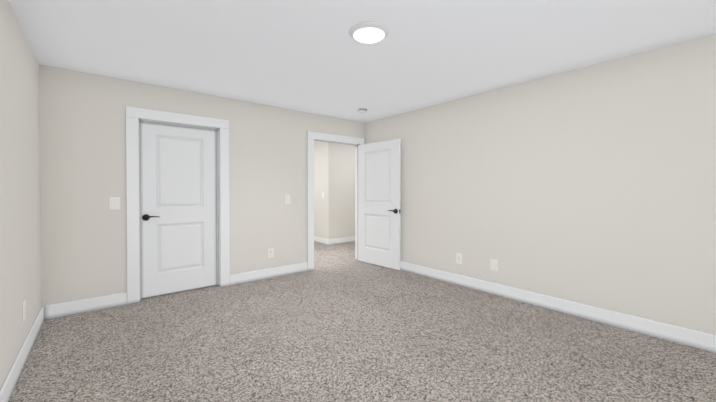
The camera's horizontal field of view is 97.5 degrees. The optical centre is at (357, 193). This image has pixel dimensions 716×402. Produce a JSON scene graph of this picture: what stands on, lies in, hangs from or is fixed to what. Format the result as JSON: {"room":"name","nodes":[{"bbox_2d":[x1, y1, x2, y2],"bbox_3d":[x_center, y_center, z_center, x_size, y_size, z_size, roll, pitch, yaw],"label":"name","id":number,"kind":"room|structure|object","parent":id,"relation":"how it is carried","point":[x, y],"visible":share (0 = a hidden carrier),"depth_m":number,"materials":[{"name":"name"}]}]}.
{"room":"empty bedroom","nodes":[
{"label":"empty bedroom","id":0,"kind":"room"},
{"bbox_2d":[0,0,41,386],"bbox_3d":[-1.391,0.012,0.907,0.115,2.440,5.542,-1,1,-39],"label":"wall","id":1,"kind":"structure","parent":0,"point":[20,238],"depth_m":2.17,"materials":[{"name":"white paint"}]},
{"bbox_2d":[22,300,25,321],"bbox_3d":[-2.454,0.862,2.311,0.008,0.136,0.092,-1,1,-39],"label":"electrical outlet","id":2,"kind":"object","parent":1,"relation":"attached to","point":[24,309],"visible":1,"depth_m":2.30,"materials":[{"name":"white plastic"}]},
{"bbox_2d":[0,305,47,401],"bbox_3d":[-1.340,1.164,0.961,0.015,0.135,5.312,-1,1,-39],"label":"baseboard","id":3,"kind":"structure","parent":1,"relation":"attached to","point":[7,387],"depth_m":2.16,"materials":[{"name":"white wood"}]},
{"bbox_2d":[39,64,364,305],"bbox_3d":[-1.490,-0.024,4.334,4.077,2.440,0.115,-1,1,-39],"label":"wall","id":4,"kind":"structure","parent":0,"point":[83,177],"depth_m":3.37,"materials":[{"name":"white paint"}]},
{"bbox_2d":[48,292,126,318],"bbox_3d":[-2.759,1.140,3.223,0.630,0.135,0.015,-1,1,-39],"label":"baseboard","id":5,"kind":"structure","parent":4,"relation":"attached to","point":[62,309],"depth_m":3.20,"materials":[{"name":"white wood"}]},
{"bbox_2d":[110,197,120,209],"bbox_3d":[-2.590,0.101,3.348,0.092,0.136,0.019,-1,1,-39],"label":"light switch","id":6,"kind":"object","parent":4,"relation":"attached to","point":[114,203],"visible":1,"depth_m":3.35,"materials":[{"name":"white plastic"}]},
{"bbox_2d":[126,106,229,304],"bbox_3d":[-2.139,0.174,3.805,0.884,2.055,0.115,-1,1,-39],"label":"door frame","id":7,"kind":"structure","parent":4,"relation":"attached to","point":[218,184],"depth_m":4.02,"materials":[{"name":"white wood"}]},
{"bbox_2d":[140,121,216,297],"bbox_3d":[-2.164,0.180,3.836,0.838,2.018,0.035,-1,1,-39],"label":"closet door","id":8,"kind":"structure","parent":4,"relation":"in","point":[178,180],"depth_m":3.80,"materials":[{"name":"white wood"}]},
{"bbox_2d":[142,214,158,220],"bbox_3d":[-2.373,0.272,3.603,0.166,0.071,0.062,-1,1,-39],"label":"handle","id":9,"kind":"object","parent":8,"relation":"attached to","point":[145,217],"visible":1,"depth_m":3.58,"materials":[{"name":"black metal"}]},
{"bbox_2d":[230,262,307,284],"bbox_3d":[-1.231,1.127,4.476,1.164,0.135,0.015,-1,1,-39],"label":"baseboard","id":10,"kind":"structure","parent":4,"relation":"attached to","point":[250,276],"depth_m":4.43,"materials":[{"name":"white wood"}]},
{"bbox_2d":[268,248,273,257],"bbox_3d":[-1.241,0.844,4.469,0.092,0.136,0.008,-1,1,-39],"label":"electrical outlet","id":11,"kind":"object","parent":4,"relation":"attached to","point":[270,252],"visible":1,"depth_m":4.47,"materials":[{"name":"white plastic"}]},
{"bbox_2d":[285,195,290,203],"bbox_3d":[-1.033,0.085,4.624,0.092,0.136,0.019,-1,1,-39],"label":"light switch","id":12,"kind":"object","parent":4,"relation":"attached to","point":[287,199],"visible":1,"depth_m":4.62,"materials":[{"name":"white plastic"}]},
{"bbox_2d":[307,131,364,270],"bbox_3d":[-0.365,0.109,5.246,1.164,2.153,0.135,-1,1,-39],"label":"door frame","id":13,"kind":"structure","parent":4,"relation":"attached to","point":[311,136],"depth_m":4.89,"materials":[{"name":"white wood"}]},
{"bbox_2d":[358,139,400,269],"bbox_3d":[0.327,0.166,5.155,0.035,2.018,0.914,-1,1,-43],"label":"entry door","id":14,"kind":"structure","parent":4,"relation":"in","point":[379,163],"depth_m":5.11,"materials":[{"name":"white wood"}]},
{"bbox_2d":[314,141,354,238],"bbox_3d":[-0.480,-0.068,8.435,1.960,2.440,1.800,-1,1,-39],"label":"wall","id":15,"kind":"structure","parent":0,"point":[334,183],"depth_m":7.35,"materials":[{"name":"white paint"}]},
{"bbox_2d":[314,236,327,244],"bbox_3d":[-1.249,1.091,7.827,0.015,0.135,1.785,-1,1,-39],"label":"baseboard","id":16,"kind":"structure","parent":15,"relation":"attached to","point":[325,241],"depth_m":7.33,"materials":[{"name":"white wood"}]},
{"bbox_2d":[328,236,354,244],"bbox_3d":[0.089,1.092,7.741,1.975,0.135,0.015,-1,1,-39],"label":"baseboard","id":17,"kind":"structure","parent":15,"relation":"attached to","point":[344,239],"depth_m":7.34,"materials":[{"name":"white wood"}]},
{"bbox_2d":[8,242,715,401],"bbox_3d":[0.015,1.246,4.254,6.515,0.100,8.915,-1,1,-39],"label":"floor","id":18,"kind":"structure","parent":0,"point":[339,323],"depth_m":2.44,"materials":[{"name":"carpet"}]},
{"bbox_2d":[8,0,715,122],"bbox_3d":[0.230,-1.272,2.223,4.307,0.100,5.542,-1,1,-39],"label":"ceiling","id":19,"kind":"structure","parent":0,"point":[311,56],"depth_m":2.54,"materials":[{"name":"white paint"}]},
{"bbox_2d":[358,108,366,112],"bbox_3d":[0.068,-1.223,4.649,0.144,0.050,0.144,-1,1,-39],"label":"smoke detector","id":20,"kind":"object","parent":19,"relation":"attached to","point":[362,110],"visible":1,"depth_m":4.60,"materials":[{"name":"white plastic"}]},
{"bbox_2d":[349,21,388,42],"bbox_3d":[0.084,-1.201,2.377,0.303,0.044,0.303,-1,1,-39],"label":"light fixture","id":21,"kind":"object","parent":19,"relation":"attached to","point":[368,32],"visible":1,"depth_m":2.32,"materials":[{"name":"white glass"}]},
{"bbox_2d":[365,33,715,334],"bbox_3d":[1.851,-0.016,3.565,0.115,2.440,5.542,-1,1,-39],"label":"wall","id":22,"kind":"structure","parent":0,"point":[593,185],"depth_m":3.06,"materials":[{"name":"beige paint"}]},
{"bbox_2d":[456,253,461,263],"bbox_3d":[1.326,0.851,4.117,0.008,0.136,0.092,-1,1,-39],"label":"electrical outlet","id":23,"kind":"object","parent":22,"relation":"attached to","point":[458,258],"visible":1,"depth_m":4.12,"materials":[{"name":"white plastic"}]},
{"bbox_2d":[490,259,497,270],"bbox_3d":[1.623,0.851,3.751,0.014,0.136,0.092,-1,1,-39],"label":"electrical outlet","id":24,"kind":"object","parent":22,"relation":"attached to","point":[494,264],"visible":1,"depth_m":3.75,"materials":[{"name":"white plastic"}]},
{"bbox_2d":[400,261,715,352],"bbox_3d":[1.801,1.137,3.536,0.015,0.135,5.312,-1,1,-39],"label":"baseboard","id":25,"kind":"structure","parent":22,"relation":"attached to","point":[684,336],"depth_m":3.04,"materials":[{"name":"white wood"}]}
]}

